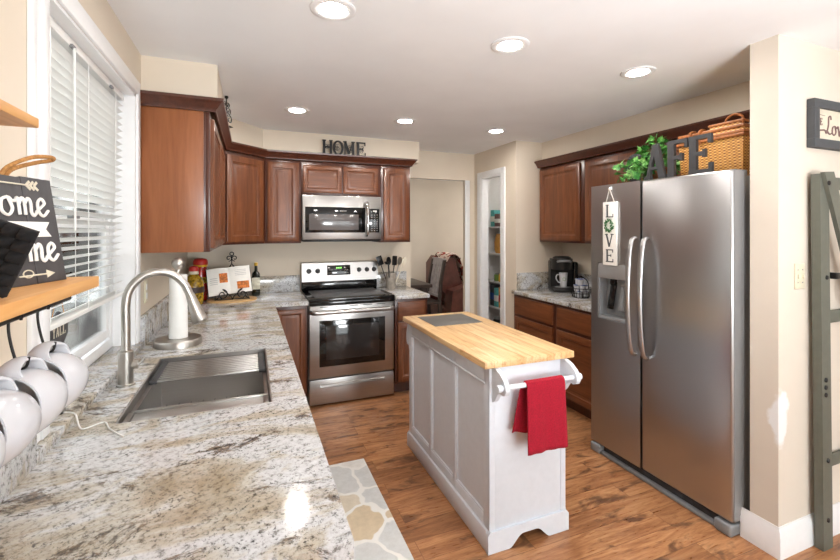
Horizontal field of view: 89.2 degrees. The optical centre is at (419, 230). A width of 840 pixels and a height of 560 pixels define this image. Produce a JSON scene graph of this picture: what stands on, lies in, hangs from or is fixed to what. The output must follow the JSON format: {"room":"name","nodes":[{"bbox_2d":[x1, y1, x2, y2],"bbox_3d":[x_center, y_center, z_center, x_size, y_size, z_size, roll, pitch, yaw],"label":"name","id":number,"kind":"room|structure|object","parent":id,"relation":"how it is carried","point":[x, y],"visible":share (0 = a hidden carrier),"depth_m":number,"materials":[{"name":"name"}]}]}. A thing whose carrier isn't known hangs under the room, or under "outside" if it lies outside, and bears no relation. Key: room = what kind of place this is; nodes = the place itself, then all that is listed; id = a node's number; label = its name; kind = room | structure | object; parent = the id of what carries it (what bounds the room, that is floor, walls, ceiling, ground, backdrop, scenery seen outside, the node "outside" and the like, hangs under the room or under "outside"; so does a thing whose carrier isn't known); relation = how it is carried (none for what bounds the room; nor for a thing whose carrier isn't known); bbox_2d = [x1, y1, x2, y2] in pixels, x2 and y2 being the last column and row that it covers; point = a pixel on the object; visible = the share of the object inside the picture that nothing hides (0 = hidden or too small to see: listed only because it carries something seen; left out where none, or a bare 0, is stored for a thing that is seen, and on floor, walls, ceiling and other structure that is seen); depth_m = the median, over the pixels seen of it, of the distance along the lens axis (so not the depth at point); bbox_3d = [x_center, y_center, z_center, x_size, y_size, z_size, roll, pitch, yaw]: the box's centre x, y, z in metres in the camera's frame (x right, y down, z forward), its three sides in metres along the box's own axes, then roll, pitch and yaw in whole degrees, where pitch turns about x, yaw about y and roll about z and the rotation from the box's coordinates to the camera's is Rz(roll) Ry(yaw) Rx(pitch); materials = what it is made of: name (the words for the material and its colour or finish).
{"room":"kitchen","nodes":[
{"label":"kitchen","id":0,"kind":"room"},
{"bbox_2d":[0,0,186,366],"bbox_3d":[-1.354,0.300,1.802,0.140,2.400,9.550,0,0,-22],"label":"wall","id":1,"kind":"structure","parent":0,"point":[13,13],"depth_m":1.05,"materials":[{"name":"beige paint"}]},
{"bbox_2d":[0,99,38,127],"bbox_3d":[-0.658,-0.203,0.448,0.147,0.018,0.720,0,0,-22],"label":"wall shelf","id":2,"kind":"object","parent":1,"relation":"attached to","point":[10,115],"visible":1,"depth_m":0.75,"materials":[{"name":"brown wood"}]},
{"bbox_2d":[0,276,98,326],"bbox_3d":[-0.615,0.169,0.479,0.251,0.163,0.625,0,0,-22],"label":"wall shelf","id":3,"kind":"object","parent":1,"relation":"attached to","point":[28,300],"visible":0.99,"depth_m":0.62,"materials":[{"name":"brown wood"}]},
{"bbox_2d":[7,314,30,369],"bbox_3d":[-0.577,0.158,0.612,0.027,0.085,0.004,0,0,-22],"label":"s-hook","id":4,"kind":"object","parent":3,"relation":"hanging from","point":[21,316],"visible":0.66,"depth_m":0.61,"materials":[{"name":"black metal"}]},
{"bbox_2d":[0,356,67,433],"bbox_3d":[-0.575,0.239,0.616,0.098,0.117,0.091,0,0,-14],"label":"mug","id":5,"kind":"object","parent":4,"relation":"hanging from","point":[47,387],"visible":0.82,"depth_m":0.61,"materials":[{"name":"white ceramic"}]},
{"bbox_2d":[0,219,39,297],"bbox_3d":[-0.546,0.025,0.525,0.160,0.117,0.030,0,0,0],"label":"pot holder","id":6,"kind":"object","parent":3,"relation":"on","point":[17,241],"visible":1,"depth_m":0.52,"materials":[{"name":"black fabric"}]},
{"bbox_2d":[0,155,65,287],"bbox_3d":[-0.636,-0.021,0.623,0.048,0.219,0.277,0,0,-6],"label":"sign","id":7,"kind":"object","parent":3,"relation":"on","point":[24,201],"visible":0.77,"depth_m":0.70,"materials":[{"name":"black wood"}]},
{"bbox_2d":[36,304,56,352],"bbox_3d":[-0.610,0.158,0.696,0.027,0.085,0.004,0,0,-22],"label":"s-hook","id":8,"kind":"object","parent":3,"relation":"hanging from","point":[48,306],"visible":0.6,"depth_m":0.69,"materials":[{"name":"black metal"}]},
{"bbox_2d":[27,341,88,407],"bbox_3d":[-0.608,0.239,0.700,0.098,0.117,0.091,0,0,-14],"label":"mug","id":9,"kind":"object","parent":8,"relation":"hanging from","point":[74,371],"visible":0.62,"depth_m":0.69,"materials":[{"name":"white ceramic"}]},
{"bbox_2d":[27,0,140,442],"bbox_3d":[-1.196,-0.093,1.611,0.012,1.296,1.170,0,0,-22],"label":"trim","id":10,"kind":"structure","parent":1,"relation":"attached to","point":[38,11],"depth_m":1.14,"materials":[{"name":"white paint"}]},
{"bbox_2d":[50,0,135,366],"bbox_3d":[-1.272,-0.056,1.597,0.140,1.221,0.990,0,0,-22],"label":"window","id":11,"kind":"structure","parent":1,"relation":"in","point":[93,333],"depth_m":1.95,"materials":[{"name":"white paint"}]},
{"bbox_2d":[50,303,67,342],"bbox_3d":[-1.229,0.290,1.448,0.008,0.224,0.150,0,0,-22],"label":"plaque","id":12,"kind":"object","parent":11,"relation":"attached to","point":[60,333],"visible":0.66,"depth_m":1.45,"materials":[{"name":"grey wood"}]},
{"bbox_2d":[50,16,123,330],"bbox_3d":[-1.261,-0.172,1.602,0.058,0.961,0.950,0,0,-22],"label":"window blind","id":13,"kind":"object","parent":11,"relation":"attached to","point":[84,110],"visible":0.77,"depth_m":1.58,"materials":[{"name":"white plastic"}]},
{"bbox_2d":[144,280,147,302],"bbox_3d":[-1.465,0.325,2.280,0.008,0.116,0.072,0,0,-22],"label":"wall outlet","id":14,"kind":"object","parent":1,"relation":"attached to","point":[146,281],"visible":1,"depth_m":2.25,"materials":[{"name":"white plastic"}]},
{"bbox_2d":[0,275,299,504],"bbox_3d":[-0.977,0.512,2.360,0.970,0.155,3.508,0,0,-22],"label":"backsplash","id":15,"kind":"structure","parent":1,"relation":"attached to","point":[12,473],"depth_m":1.51,"materials":[{"name":"stone"}]},
{"bbox_2d":[141,106,224,252],"bbox_3d":[-1.476,-0.260,2.760,0.336,0.750,1.149,0,0,-22],"label":"upper cabinet","id":16,"kind":"object","parent":1,"relation":"attached to","point":[183,153],"visible":1,"depth_m":2.23,"materials":[{"name":"brown wood"}]},
{"bbox_2d":[140,90,417,166],"bbox_3d":[-0.965,-0.668,3.438,0.959,0.066,2.742,0,0,28],"label":"crown molding","id":17,"kind":"structure","parent":16,"relation":"attached to","point":[147,98],"depth_m":3.12,"materials":[{"name":"brown wood"}]},
{"bbox_2d":[333,140,343,153],"bbox_3d":[-0.761,-0.769,3.963,0.103,0.137,0.016,0,0,-22],"label":"letter","id":18,"kind":"object","parent":17,"relation":"on","point":[335,142],"visible":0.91,"depth_m":3.96,"materials":[{"name":"black metal"}]},
{"bbox_2d":[343,141,354,154],"bbox_3d":[-0.666,-0.771,4.001,0.111,0.138,0.016,0,0,-22],"label":"letter","id":19,"kind":"object","parent":17,"relation":"on","point":[345,142],"visible":0.91,"depth_m":3.99,"materials":[{"name":"black metal"}]},
{"bbox_2d":[187,158,410,291],"bbox_3d":[-1.139,0.300,4.326,2.130,2.400,0.260,0,0,-22],"label":"wall","id":20,"kind":"structure","parent":0,"point":[275,259],"depth_m":4.16,"materials":[{"name":"beige paint"}]},
{"bbox_2d":[223,150,264,244],"bbox_3d":[-1.666,-0.260,3.638,0.638,0.750,0.623,0,0,-22],"label":"upper cabinet","id":21,"kind":"object","parent":20,"relation":"attached to","point":[244,174],"visible":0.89,"depth_m":3.52,"materials":[{"name":"brown wood"}]},
{"bbox_2d":[265,158,300,243],"bbox_3d":[-1.276,-0.260,3.942,0.306,0.750,0.348,0,0,-22],"label":"upper cabinet","id":22,"kind":"object","parent":20,"relation":"attached to","point":[282,176],"visible":0.91,"depth_m":3.78,"materials":[{"name":"brown wood"}]},
{"bbox_2d":[301,160,379,196],"bbox_3d":[-0.786,-0.480,4.137,0.745,0.310,0.348,0,0,-22],"label":"upper cabinet","id":23,"kind":"object","parent":20,"relation":"attached to","point":[317,177],"visible":0.86,"depth_m":3.97,"materials":[{"name":"brown wood"}]},
{"bbox_2d":[301,195,380,241],"bbox_3d":[-0.770,-0.110,4.088,0.744,0.425,0.451,0,0,-22],"label":"microwave","id":24,"kind":"object","parent":23,"relation":"attached to","point":[324,218],"visible":0.98,"depth_m":3.93,"materials":[{"name":"silver metal"}]},
{"bbox_2d":[372,165,409,241],"bbox_3d":[-0.297,-0.260,4.332,0.305,0.750,0.348,0,0,-22],"label":"upper cabinet","id":25,"kind":"object","parent":20,"relation":"attached to","point":[394,180],"visible":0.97,"depth_m":4.17,"materials":[{"name":"brown wood"}]},
{"bbox_2d":[377,271,405,286],"bbox_3d":[-0.303,0.512,4.506,0.333,0.155,0.020,0,0,-22],"label":"backsplash","id":26,"kind":"structure","parent":20,"relation":"attached to","point":[401,281],"depth_m":4.52,"materials":[{"name":"stone"}]},
{"bbox_2d":[411,179,462,281],"bbox_3d":[-0.471,0.300,7.359,5.620,2.400,0.120,0,0,-22],"label":"wall","id":27,"kind":"structure","parent":0,"point":[436,205],"depth_m":7.58,"materials":[{"name":"beige paint"}]},
{"bbox_2d":[411,150,473,313],"bbox_3d":[0.236,0.300,4.912,0.860,2.400,0.050,0,0,-22],"label":"wall header","id":28,"kind":"structure","parent":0,"point":[431,165],"depth_m":4.97,"materials":[{"name":"beige paint"}]},
{"bbox_2d":[465,180,469,311],"bbox_3d":[0.557,0.456,5.011,0.062,2.088,0.008,0,0,-22],"label":"trim","id":29,"kind":"structure","parent":28,"relation":"attached to","point":[467,183],"depth_m":5.01,"materials":[{"name":"white paint"}]},
{"bbox_2d":[141,55,749,165],"bbox_3d":[0.131,-0.792,3.086,3.570,0.215,2.985,0,0,-22],"label":"wall","id":30,"kind":"structure","parent":0,"point":[158,74],"depth_m":3.23,"materials":[{"name":"beige paint"}]},
{"bbox_2d":[107,0,839,180],"bbox_3d":[1.108,-0.950,3.160,5.800,0.100,10.450,0,0,-22],"label":"ceiling","id":31,"kind":"structure","parent":0,"point":[432,63],"depth_m":2.19,"materials":[{"name":"paint"}]},
{"bbox_2d":[284,106,309,113],"bbox_3d":[-0.919,-0.896,3.182,0.184,0.008,0.184,0,0,-22],"label":"recessed light","id":32,"kind":"object","parent":31,"relation":"in","point":[295,110],"visible":1,"depth_m":3.18,"materials":[{"name":"white"}]},
{"bbox_2d":[310,0,355,20],"bbox_3d":[-0.353,-0.896,1.731,0.184,0.008,0.184,0,0,-22],"label":"recessed light","id":33,"kind":"object","parent":31,"relation":"in","point":[332,10],"visible":1,"depth_m":1.73,"materials":[{"name":"white paint"}]},
{"bbox_2d":[394,118,415,124],"bbox_3d":[-0.123,-0.896,3.501,0.184,0.008,0.184,0,0,-22],"label":"recessed light","id":34,"kind":"object","parent":31,"relation":"in","point":[405,121],"visible":1,"depth_m":3.49,"materials":[{"name":"white"}]},
{"bbox_2d":[486,129,505,133],"bbox_3d":[0.687,-0.896,3.853,0.184,0.008,0.184,0,0,-22],"label":"recessed light","id":35,"kind":"object","parent":31,"relation":"in","point":[490,131],"visible":1,"depth_m":3.85,"materials":[{"name":"white"}]},
{"bbox_2d":[491,36,529,53],"bbox_3d":[0.437,-0.896,2.067,0.184,0.008,0.184,0,0,-22],"label":"recessed light","id":36,"kind":"object","parent":31,"relation":"in","point":[507,45],"visible":1,"depth_m":2.06,"materials":[{"name":"white"}]},
{"bbox_2d":[620,66,655,78],"bbox_3d":[1.238,-0.896,2.419,0.184,0.008,0.184,0,0,-22],"label":"recessed light","id":37,"kind":"object","parent":31,"relation":"in","point":[640,71],"visible":1,"depth_m":2.41,"materials":[{"name":"white"}]},
{"bbox_2d":[488,177,499,320],"bbox_3d":[1.957,0.300,5.308,2.630,2.400,0.970,0,0,-22],"label":"wall","id":38,"kind":"structure","parent":0,"point":[493,184],"depth_m":5.28,"materials":[{"name":"white paint"}]},
{"bbox_2d":[474,141,562,328],"bbox_3d":[1.050,0.300,4.817,0.580,2.400,0.970,0,0,-22],"label":"wall","id":39,"kind":"structure","parent":0,"point":[525,253],"depth_m":4.35,"materials":[{"name":"beige paint"}]},
{"bbox_2d":[477,167,505,325],"bbox_3d":[0.812,0.417,4.706,0.093,2.165,0.570,0,0,-22],"label":"door frame","id":40,"kind":"structure","parent":39,"relation":"in","point":[483,177],"depth_m":4.87,"materials":[{"name":"white paint"}]},
{"bbox_2d":[488,252,499,256],"bbox_3d":[1.184,0.300,4.937,0.538,0.055,0.843,0,0,-22],"label":"shelf","id":41,"kind":"object","parent":39,"relation":"attached to","point":[495,254],"visible":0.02,"depth_m":5.23,"materials":[{"name":"white paint"}]},
{"bbox_2d":[494,234,499,252],"bbox_3d":[0.954,0.155,5.139,0.098,0.235,0.180,0,0,-12],"label":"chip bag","id":42,"kind":"object","parent":41,"relation":"on","point":[497,238],"visible":0.57,"depth_m":5.10,"materials":[{"name":"orange plastic"}]},
{"bbox_2d":[488,304,499,309],"bbox_3d":[1.184,0.935,4.937,0.538,0.055,0.843,0,0,-22],"label":"shelf","id":43,"kind":"object","parent":39,"relation":"attached to","point":[489,305],"visible":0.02,"depth_m":5.14,"materials":[{"name":"white paint"}]},
{"bbox_2d":[490,284,499,305],"bbox_3d":[0.921,0.782,5.180,0.111,0.250,0.079,0,0,-22],"label":"carton","id":44,"kind":"object","parent":43,"relation":"on","point":[492,286],"visible":0.57,"depth_m":5.15,"materials":[{"name":"blue cardboard"}]},
{"bbox_2d":[494,288,498,306],"bbox_3d":[0.954,0.797,5.096,0.111,0.220,0.079,0,0,-22],"label":"carton","id":45,"kind":"object","parent":43,"relation":"on","point":[496,290],"visible":0.48,"depth_m":5.06,"materials":[{"name":"teal cardboard"}]},
{"bbox_2d":[517,272,590,291],"bbox_3d":[1.472,0.507,3.762,0.573,0.165,1.298,0,0,-22],"label":"backsplash","id":46,"kind":"structure","parent":39,"relation":"attached to","point":[531,280],"depth_m":4.29,"materials":[{"name":"stone"}]},
{"bbox_2d":[306,390,839,559],"bbox_3d":[1.108,1.550,3.160,5.800,0.100,10.450,0,0,-22],"label":"floor","id":47,"kind":"structure","parent":0,"point":[614,514],"depth_m":2.28,"materials":[{"name":"laminate"}]},
{"bbox_2d":[276,305,306,396],"bbox_3d":[-1.186,1.063,3.819,0.268,0.874,0.643,0,0,-22],"label":"base cabinet","id":48,"kind":"object","parent":47,"relation":"on","point":[293,319],"visible":0.34,"depth_m":3.55,"materials":[{"name":"brown wood"}]},
{"bbox_2d":[301,261,394,405],"bbox_3d":[-0.685,0.904,3.979,0.752,1.188,0.680,0,0,-22],"label":"stove","id":49,"kind":"object","parent":47,"relation":"on","point":[350,319],"visible":1,"depth_m":3.75,"materials":[{"name":"silver metal"}]},
{"bbox_2d":[302,287,394,305],"bbox_3d":[-0.685,0.608,3.979,0.752,0.060,0.590,0,0,-22],"label":"cooktop","id":50,"kind":"object","parent":49,"relation":"in","point":[316,296],"depth_m":3.81,"materials":[{"name":"black glass"}]},
{"bbox_2d":[329,458,413,559],"bbox_3d":[-0.357,1.493,2.097,0.490,0.014,1.280,0,0,-22],"label":"floor mat","id":51,"kind":"object","parent":47,"relation":"on","point":[376,534],"visible":0.44,"depth_m":2.23,"materials":[{"name":"beige fabric"}]},
{"bbox_2d":[393,298,426,391],"bbox_3d":[-0.193,1.063,4.215,0.318,0.874,0.643,0,0,-22],"label":"base cabinet","id":52,"kind":"object","parent":47,"relation":"on","point":[416,306],"visible":0.44,"depth_m":3.89,"materials":[{"name":"brown wood"}]},
{"bbox_2d":[377,271,429,299],"bbox_3d":[-0.185,0.530,4.210,0.333,0.190,0.658,0,0,-22],"label":"countertop","id":53,"kind":"structure","parent":52,"relation":"on","point":[401,291],"depth_m":4.26,"materials":[{"name":"stone"}]},
{"bbox_2d":[386,272,395,288],"bbox_3d":[-0.296,0.507,4.318,0.100,0.165,0.100,0,0,-22],"label":"utensil crock","id":54,"kind":"object","parent":53,"relation":"on","point":[390,282],"visible":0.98,"depth_m":4.28,"materials":[{"name":"beige ceramic"}]},
{"bbox_2d":[411,278,431,292],"bbox_3d":[-0.668,1.117,6.032,1.410,0.765,1.000,0,0,-22],"label":"dining table","id":55,"kind":"object","parent":47,"relation":"on","point":[422,286],"visible":0.2,"depth_m":5.82,"materials":[{"name":"brown wood"}]},
{"bbox_2d":[427,257,445,314],"bbox_3d":[0.047,0.955,6.285,0.545,1.090,0.460,0,0,-22],"label":"dining chair","id":56,"kind":"object","parent":47,"relation":"on","point":[437,264],"visible":0.57,"depth_m":6.30,"materials":[{"name":"grey fabric"}]},
{"bbox_2d":[426,255,462,313],"bbox_3d":[0.656,0.935,6.829,0.940,1.070,1.100,0,0,-22],"label":"recliner","id":57,"kind":"object","parent":47,"relation":"on","point":[452,288],"visible":0.23,"depth_m":6.38,"materials":[{"name":"brown leather"}]},
{"bbox_2d":[434,252,462,282],"bbox_3d":[0.464,0.622,6.622,0.483,0.580,0.510,0,0,-22],"label":"throw blanket","id":58,"kind":"object","parent":57,"relation":"on","point":[446,255],"visible":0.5,"depth_m":6.53,"materials":[{"name":"white fabric"}]},
{"bbox_2d":[403,311,581,555],"bbox_3d":[0.326,1.048,2.543,0.510,0.901,1.285,0,0,-22],"label":"kitchen island","id":59,"kind":"object","parent":47,"relation":"on","point":[468,371],"visible":0.98,"depth_m":2.13,"materials":[{"name":"white paint"}]},
{"bbox_2d":[512,375,567,455],"bbox_3d":[0.561,0.851,1.992,0.259,0.328,0.092,0,0,-22],"label":"hand towel","id":60,"kind":"object","parent":59,"relation":"hanging from","point":[541,412],"visible":1,"depth_m":1.97,"materials":[{"name":"red fabric"}]},
{"bbox_2d":[514,294,555,343],"bbox_3d":[1.322,1.063,4.066,0.620,0.874,0.620,0,0,-22],"label":"base cabinet","id":61,"kind":"object","parent":47,"relation":"on","point":[534,317],"visible":0.16,"depth_m":3.90,"materials":[{"name":"brown wood"}]},
{"bbox_2d":[556,304,590,418],"bbox_3d":[1.563,1.063,3.464,0.620,0.874,0.675,0,0,-22],"label":"base cabinet","id":62,"kind":"object","parent":47,"relation":"on","point":[573,326],"visible":0.17,"depth_m":3.41,"materials":[{"name":"brown wood"}]},
{"bbox_2d":[511,272,590,311],"bbox_3d":[1.443,0.525,3.751,0.636,0.200,1.298,0,0,-22],"label":"countertop","id":63,"kind":"structure","parent":62,"relation":"on","point":[534,285],"depth_m":4.08,"materials":[{"name":"stone"}]},
{"bbox_2d":[548,256,577,292],"bbox_3d":[1.405,0.418,4.163,0.255,0.343,0.290,0,0,6],"label":"coffee maker","id":64,"kind":"object","parent":63,"relation":"on","point":[557,264],"visible":0.91,"depth_m":4.11,"materials":[{"name":"black plastic"}]},
{"bbox_2d":[556,272,567,286],"bbox_3d":[1.365,0.471,4.096,0.109,0.135,0.086,0,0,27],"label":"mug","id":65,"kind":"object","parent":64,"relation":"on","point":[563,276],"visible":1,"depth_m":4.06,"materials":[{"name":"white ceramic"}]},
{"bbox_2d":[569,276,590,297],"bbox_3d":[1.418,0.495,3.758,0.193,0.188,0.196,0,0,-22],"label":"basket","id":66,"kind":"object","parent":63,"relation":"on","point":[578,276],"visible":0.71,"depth_m":3.71,"materials":[{"name":"black metal"}]},
{"bbox_2d":[591,169,749,536],"bbox_3d":[1.687,0.598,2.635,0.873,1.802,0.925,0,0,-22],"label":"refrigerator","id":67,"kind":"object","parent":47,"relation":"on","point":[670,323],"visible":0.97,"depth_m":2.33,"materials":[{"name":"metal"}]},
{"bbox_2d":[603,187,617,265],"bbox_3d":[1.226,-0.029,2.762,0.033,0.508,0.112,0,0,-22],"label":"sign","id":68,"kind":"object","parent":67,"relation":"attached to","point":[610,209],"visible":1,"depth_m":2.75,"materials":[{"name":"white wood"}]},
{"bbox_2d":[626,154,641,181],"bbox_3d":[1.338,-0.389,2.669,0.022,0.176,0.103,0,0,-22],"label":"letter","id":69,"kind":"object","parent":67,"relation":"on","point":[633,155],"visible":0.55,"depth_m":2.67,"materials":[{"name":"grey paint"}]},
{"bbox_2d":[613,132,680,182],"bbox_3d":[1.455,-0.449,2.724,0.410,0.346,0.352,0,0,-22],"label":"ivy plant","id":70,"kind":"object","parent":67,"relation":"on","point":[639,165],"visible":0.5,"depth_m":2.68,"materials":[{"name":"green plant"}]},
{"bbox_2d":[644,143,666,179],"bbox_3d":[1.396,-0.406,2.524,0.022,0.214,0.143,0,0,-22],"label":"letter","id":71,"kind":"object","parent":67,"relation":"on","point":[656,158],"visible":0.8,"depth_m":2.51,"materials":[{"name":"grey paint"}]},
{"bbox_2d":[667,138,688,176],"bbox_3d":[1.449,-0.406,2.392,0.022,0.205,0.122,0,0,-22],"label":"letter","id":72,"kind":"object","parent":67,"relation":"on","point":[672,157],"visible":0.92,"depth_m":2.41,"materials":[{"name":"grey paint"}]},
{"bbox_2d":[688,133,713,174],"bbox_3d":[1.497,-0.406,2.271,0.022,0.205,0.126,0,0,-22],"label":"letter","id":73,"kind":"object","parent":67,"relation":"on","point":[694,153],"visible":0.89,"depth_m":2.29,"materials":[{"name":"grey paint"}]},
{"bbox_2d":[676,113,749,175],"bbox_3d":[1.697,-0.452,2.373,0.304,0.351,0.372,0,0,-22],"label":"wicker hamper","id":74,"kind":"object","parent":67,"relation":"on","point":[729,149],"visible":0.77,"depth_m":2.25,"materials":[{"name":"wicker"}]},
{"bbox_2d":[811,172,839,551],"bbox_3d":[2.175,0.612,2.116,0.695,1.774,0.073,0,0,-22],"label":"wooden ladder","id":75,"kind":"object","parent":47,"relation":"on","point":[825,187],"visible":1,"depth_m":2.00,"materials":[{"name":"grey wood"}]},
{"bbox_3d":[-1.276,1.063,2.753,0.680,0.874,1.300,0,0,-22],"label":"base cabinet","id":76,"kind":"object","parent":47,"relation":"on","visible":0},
{"bbox_2d":[0,275,353,559],"bbox_3d":[-1.024,0.530,2.341,1.072,0.190,3.508,0,0,-22],"label":"countertop","id":77,"kind":"structure","parent":76,"relation":"on","point":[256,481],"depth_m":1.03,"materials":[{"name":"stone"}]},
{"bbox_2d":[60,408,123,436],"bbox_3d":[-0.978,0.561,1.274,0.287,0.057,0.069,0,0,11],"label":"charging cable","id":78,"kind":"object","parent":77,"relation":"on","point":[64,410],"visible":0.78,"depth_m":1.27,"materials":[{"name":"white plastic"}]},
{"bbox_2d":[116,268,206,387],"bbox_3d":[-1.017,0.369,1.692,0.311,0.442,0.062,0,0,-33],"label":"faucet","id":79,"kind":"object","parent":77,"relation":"on","point":[127,364],"visible":1,"depth_m":1.62,"materials":[{"name":"silver metal"}]},
{"bbox_2d":[153,257,202,349],"bbox_3d":[-1.252,0.365,2.208,0.224,0.450,0.224,0,0,-22],"label":"paper towel holder","id":80,"kind":"object","parent":77,"relation":"on","point":[178,337],"visible":0.9,"depth_m":2.17,"materials":[{"name":"silver metal"}]},
{"bbox_2d":[115,349,271,423],"bbox_3d":[-0.854,0.708,1.717,0.481,0.234,0.746,0,0,-22],"label":"sink","id":81,"kind":"object","parent":77,"relation":"in","point":[171,393],"visible":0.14,"depth_m":2.01,"materials":[{"name":"metal"}]},
{"bbox_2d":[122,393,268,422],"bbox_3d":[-0.748,0.613,1.451,0.441,0.014,0.134,0,0,-22],"label":"sink rim","id":82,"kind":"object","parent":81,"relation":"on","point":[158,412],"visible":0.62,"depth_m":1.48,"materials":[{"name":"metal"}]},
{"bbox_2d":[138,371,263,409],"bbox_3d":[-0.854,0.726,1.717,0.481,0.199,0.746,0,0,-22],"label":"basin","id":83,"kind":"object","parent":81,"relation":"in","point":[171,393],"depth_m":2.02,"materials":[{"name":"metal"}]},
{"bbox_2d":[149,352,265,384],"bbox_3d":[-0.932,0.613,1.914,0.441,0.014,0.278,0,0,-22],"label":"drying rack","id":84,"kind":"object","parent":81,"relation":"on","point":[203,368],"visible":1,"depth_m":1.89,"materials":[{"name":"silver metal"}]},
{"bbox_2d":[187,266,203,304],"bbox_3d":[-1.794,0.435,3.376,0.152,0.310,0.152,0,0,-22],"label":"jar","id":85,"kind":"object","parent":77,"relation":"on","point":[196,282],"visible":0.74,"depth_m":3.34,"materials":[{"name":"yellow glass"}]},
{"bbox_2d":[193,258,207,300],"bbox_3d":[-1.850,0.412,3.590,0.118,0.356,0.118,0,0,-22],"label":"jar","id":86,"kind":"object","parent":77,"relation":"on","point":[202,263],"visible":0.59,"depth_m":3.56,"materials":[{"name":"red glass"}]},
{"bbox_2d":[206,296,256,303],"bbox_3d":[-1.586,0.583,3.598,0.390,0.014,0.308,0,0,-22],"label":"serving board","id":87,"kind":"object","parent":77,"relation":"on","point":[252,298],"visible":0.89,"depth_m":3.51,"materials":[{"name":"brown wood"}]},
{"bbox_2d":[215,252,249,300],"bbox_3d":[-1.593,0.380,3.613,0.268,0.391,0.211,0,0,-26],"label":"book stand","id":88,"kind":"object","parent":87,"relation":"on","point":[231,256],"visible":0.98,"depth_m":3.55,"materials":[{"name":"black metal"}]},
{"bbox_2d":[206,265,252,297],"bbox_3d":[-1.603,0.424,3.587,0.361,0.250,0.105,0,0,-26],"label":"open cookbook","id":89,"kind":"object","parent":88,"relation":"on","point":[231,279],"visible":0.98,"depth_m":3.58,"materials":[{"name":"white paper"}]},
{"bbox_2d":[219,273,227,282],"bbox_3d":[-1.644,0.397,3.562,0.067,0.079,0.028,0,0,-33],"label":"food photo","id":90,"kind":"object","parent":89,"relation":"attached to","point":[223,277],"depth_m":3.56},
{"bbox_2d":[237,280,249,288],"bbox_3d":[-1.498,0.457,3.610,0.098,0.065,0.024,0,0,-32],"label":"food photo","id":91,"kind":"object","parent":89,"relation":"attached to","point":[245,284],"depth_m":3.61},
{"bbox_2d":[252,262,259,295],"bbox_3d":[-1.488,0.440,3.864,0.072,0.300,0.072,0,0,-22],"label":"oil bottle","id":92,"kind":"object","parent":77,"relation":"on","point":[255,275],"visible":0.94,"depth_m":3.83,"materials":[{"name":"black glass"}]},
{"bbox_2d":[563,243,590,274],"bbox_3d":[1.968,0.300,3.501,0.150,2.400,2.395,0,0,-22],"label":"wall","id":93,"kind":"structure","parent":0,"point":[580,253],"depth_m":4.23,"materials":[{"name":"beige paint"}]},
{"bbox_2d":[540,159,584,242],"bbox_3d":[1.469,-0.260,4.123,0.308,0.750,0.625,0,0,-22],"label":"upper cabinet","id":94,"kind":"object","parent":93,"relation":"attached to","point":[562,186],"visible":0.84,"depth_m":4.01,"materials":[{"name":"brown wood"}]},
{"bbox_2d":[585,145,649,243],"bbox_3d":[1.708,-0.260,3.522,0.308,0.750,0.665,0,0,-22],"label":"upper cabinet","id":95,"kind":"object","parent":93,"relation":"attached to","point":[599,171],"visible":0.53,"depth_m":3.59,"materials":[{"name":"brown wood"}]},
{"bbox_2d":[650,139,680,175],"bbox_3d":[2.012,-0.482,2.760,0.308,0.305,0.972,0,0,-22],"label":"upper cabinet","id":96,"kind":"object","parent":93,"relation":"attached to","point":[665,143],"visible":0.07,"depth_m":2.95,"materials":[{"name":"brown wood"}]},
{"bbox_2d":[534,109,749,167],"bbox_3d":[1.606,-0.668,3.293,0.052,0.066,2.266,0,0,-22],"label":"crown molding","id":97,"kind":"structure","parent":96,"relation":"attached to","point":[673,133],"depth_m":3.22,"materials":[{"name":"brown wood"}]},
{"bbox_2d":[750,34,839,526],"bbox_3d":[2.945,0.300,2.537,2.850,2.400,0.120,0,0,-22],"label":"wall","id":98,"kind":"structure","parent":0,"point":[786,72],"depth_m":2.01,"materials":[{"name":"beige paint"}]},
{"bbox_2d":[740,502,839,559],"bbox_3d":[2.883,1.430,2.522,2.756,0.140,0.171,0,0,-22],"label":"baseboard","id":99,"kind":"structure","parent":98,"relation":"attached to","point":[787,540],"depth_m":2.00,"materials":[{"name":"white paint"}]},
{"bbox_2d":[794,263,804,288],"bbox_3d":[1.790,0.215,2.004,0.076,0.120,0.014,0,0,-22],"label":"light switch","id":100,"kind":"object","parent":98,"relation":"attached to","point":[799,268],"visible":1,"depth_m":2.00,"materials":[{"name":"beige plastic"}]},
{"bbox_2d":[807,98,839,151],"bbox_3d":[2.179,-0.510,2.148,0.710,0.230,0.033,0,0,-22],"label":"framed sign","id":101,"kind":"object","parent":98,"relation":"attached to","point":[823,116],"visible":1,"depth_m":2.04,"materials":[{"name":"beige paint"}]},
{"bbox_3d":[-0.543,0.158,0.528,0.027,0.085,0.004,0,0,-22],"label":"s-hook","id":102,"kind":"object","parent":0,"visible":0},
{"bbox_2d":[0,375,41,466],"bbox_3d":[-0.541,0.239,0.532,0.098,0.117,0.091,0,0,-14],"label":"mug","id":103,"kind":"object","parent":102,"relation":"hanging from","point":[20,413],"visible":0.97,"depth_m":0.53,"materials":[{"name":"white ceramic"}]},
{"bbox_3d":[-0.510,0.158,0.445,0.027,0.085,0.004,0,0,-22],"label":"s-hook","id":104,"kind":"object","parent":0,"visible":0},
{"bbox_2d":[0,431,5,468],"bbox_3d":[-0.508,0.239,0.449,0.098,0.117,0.091,0,0,-14],"label":"mug","id":105,"kind":"object","parent":104,"relation":"hanging from","point":[2,438],"visible":1,"depth_m":0.48,"materials":[{"name":"white ceramic"}]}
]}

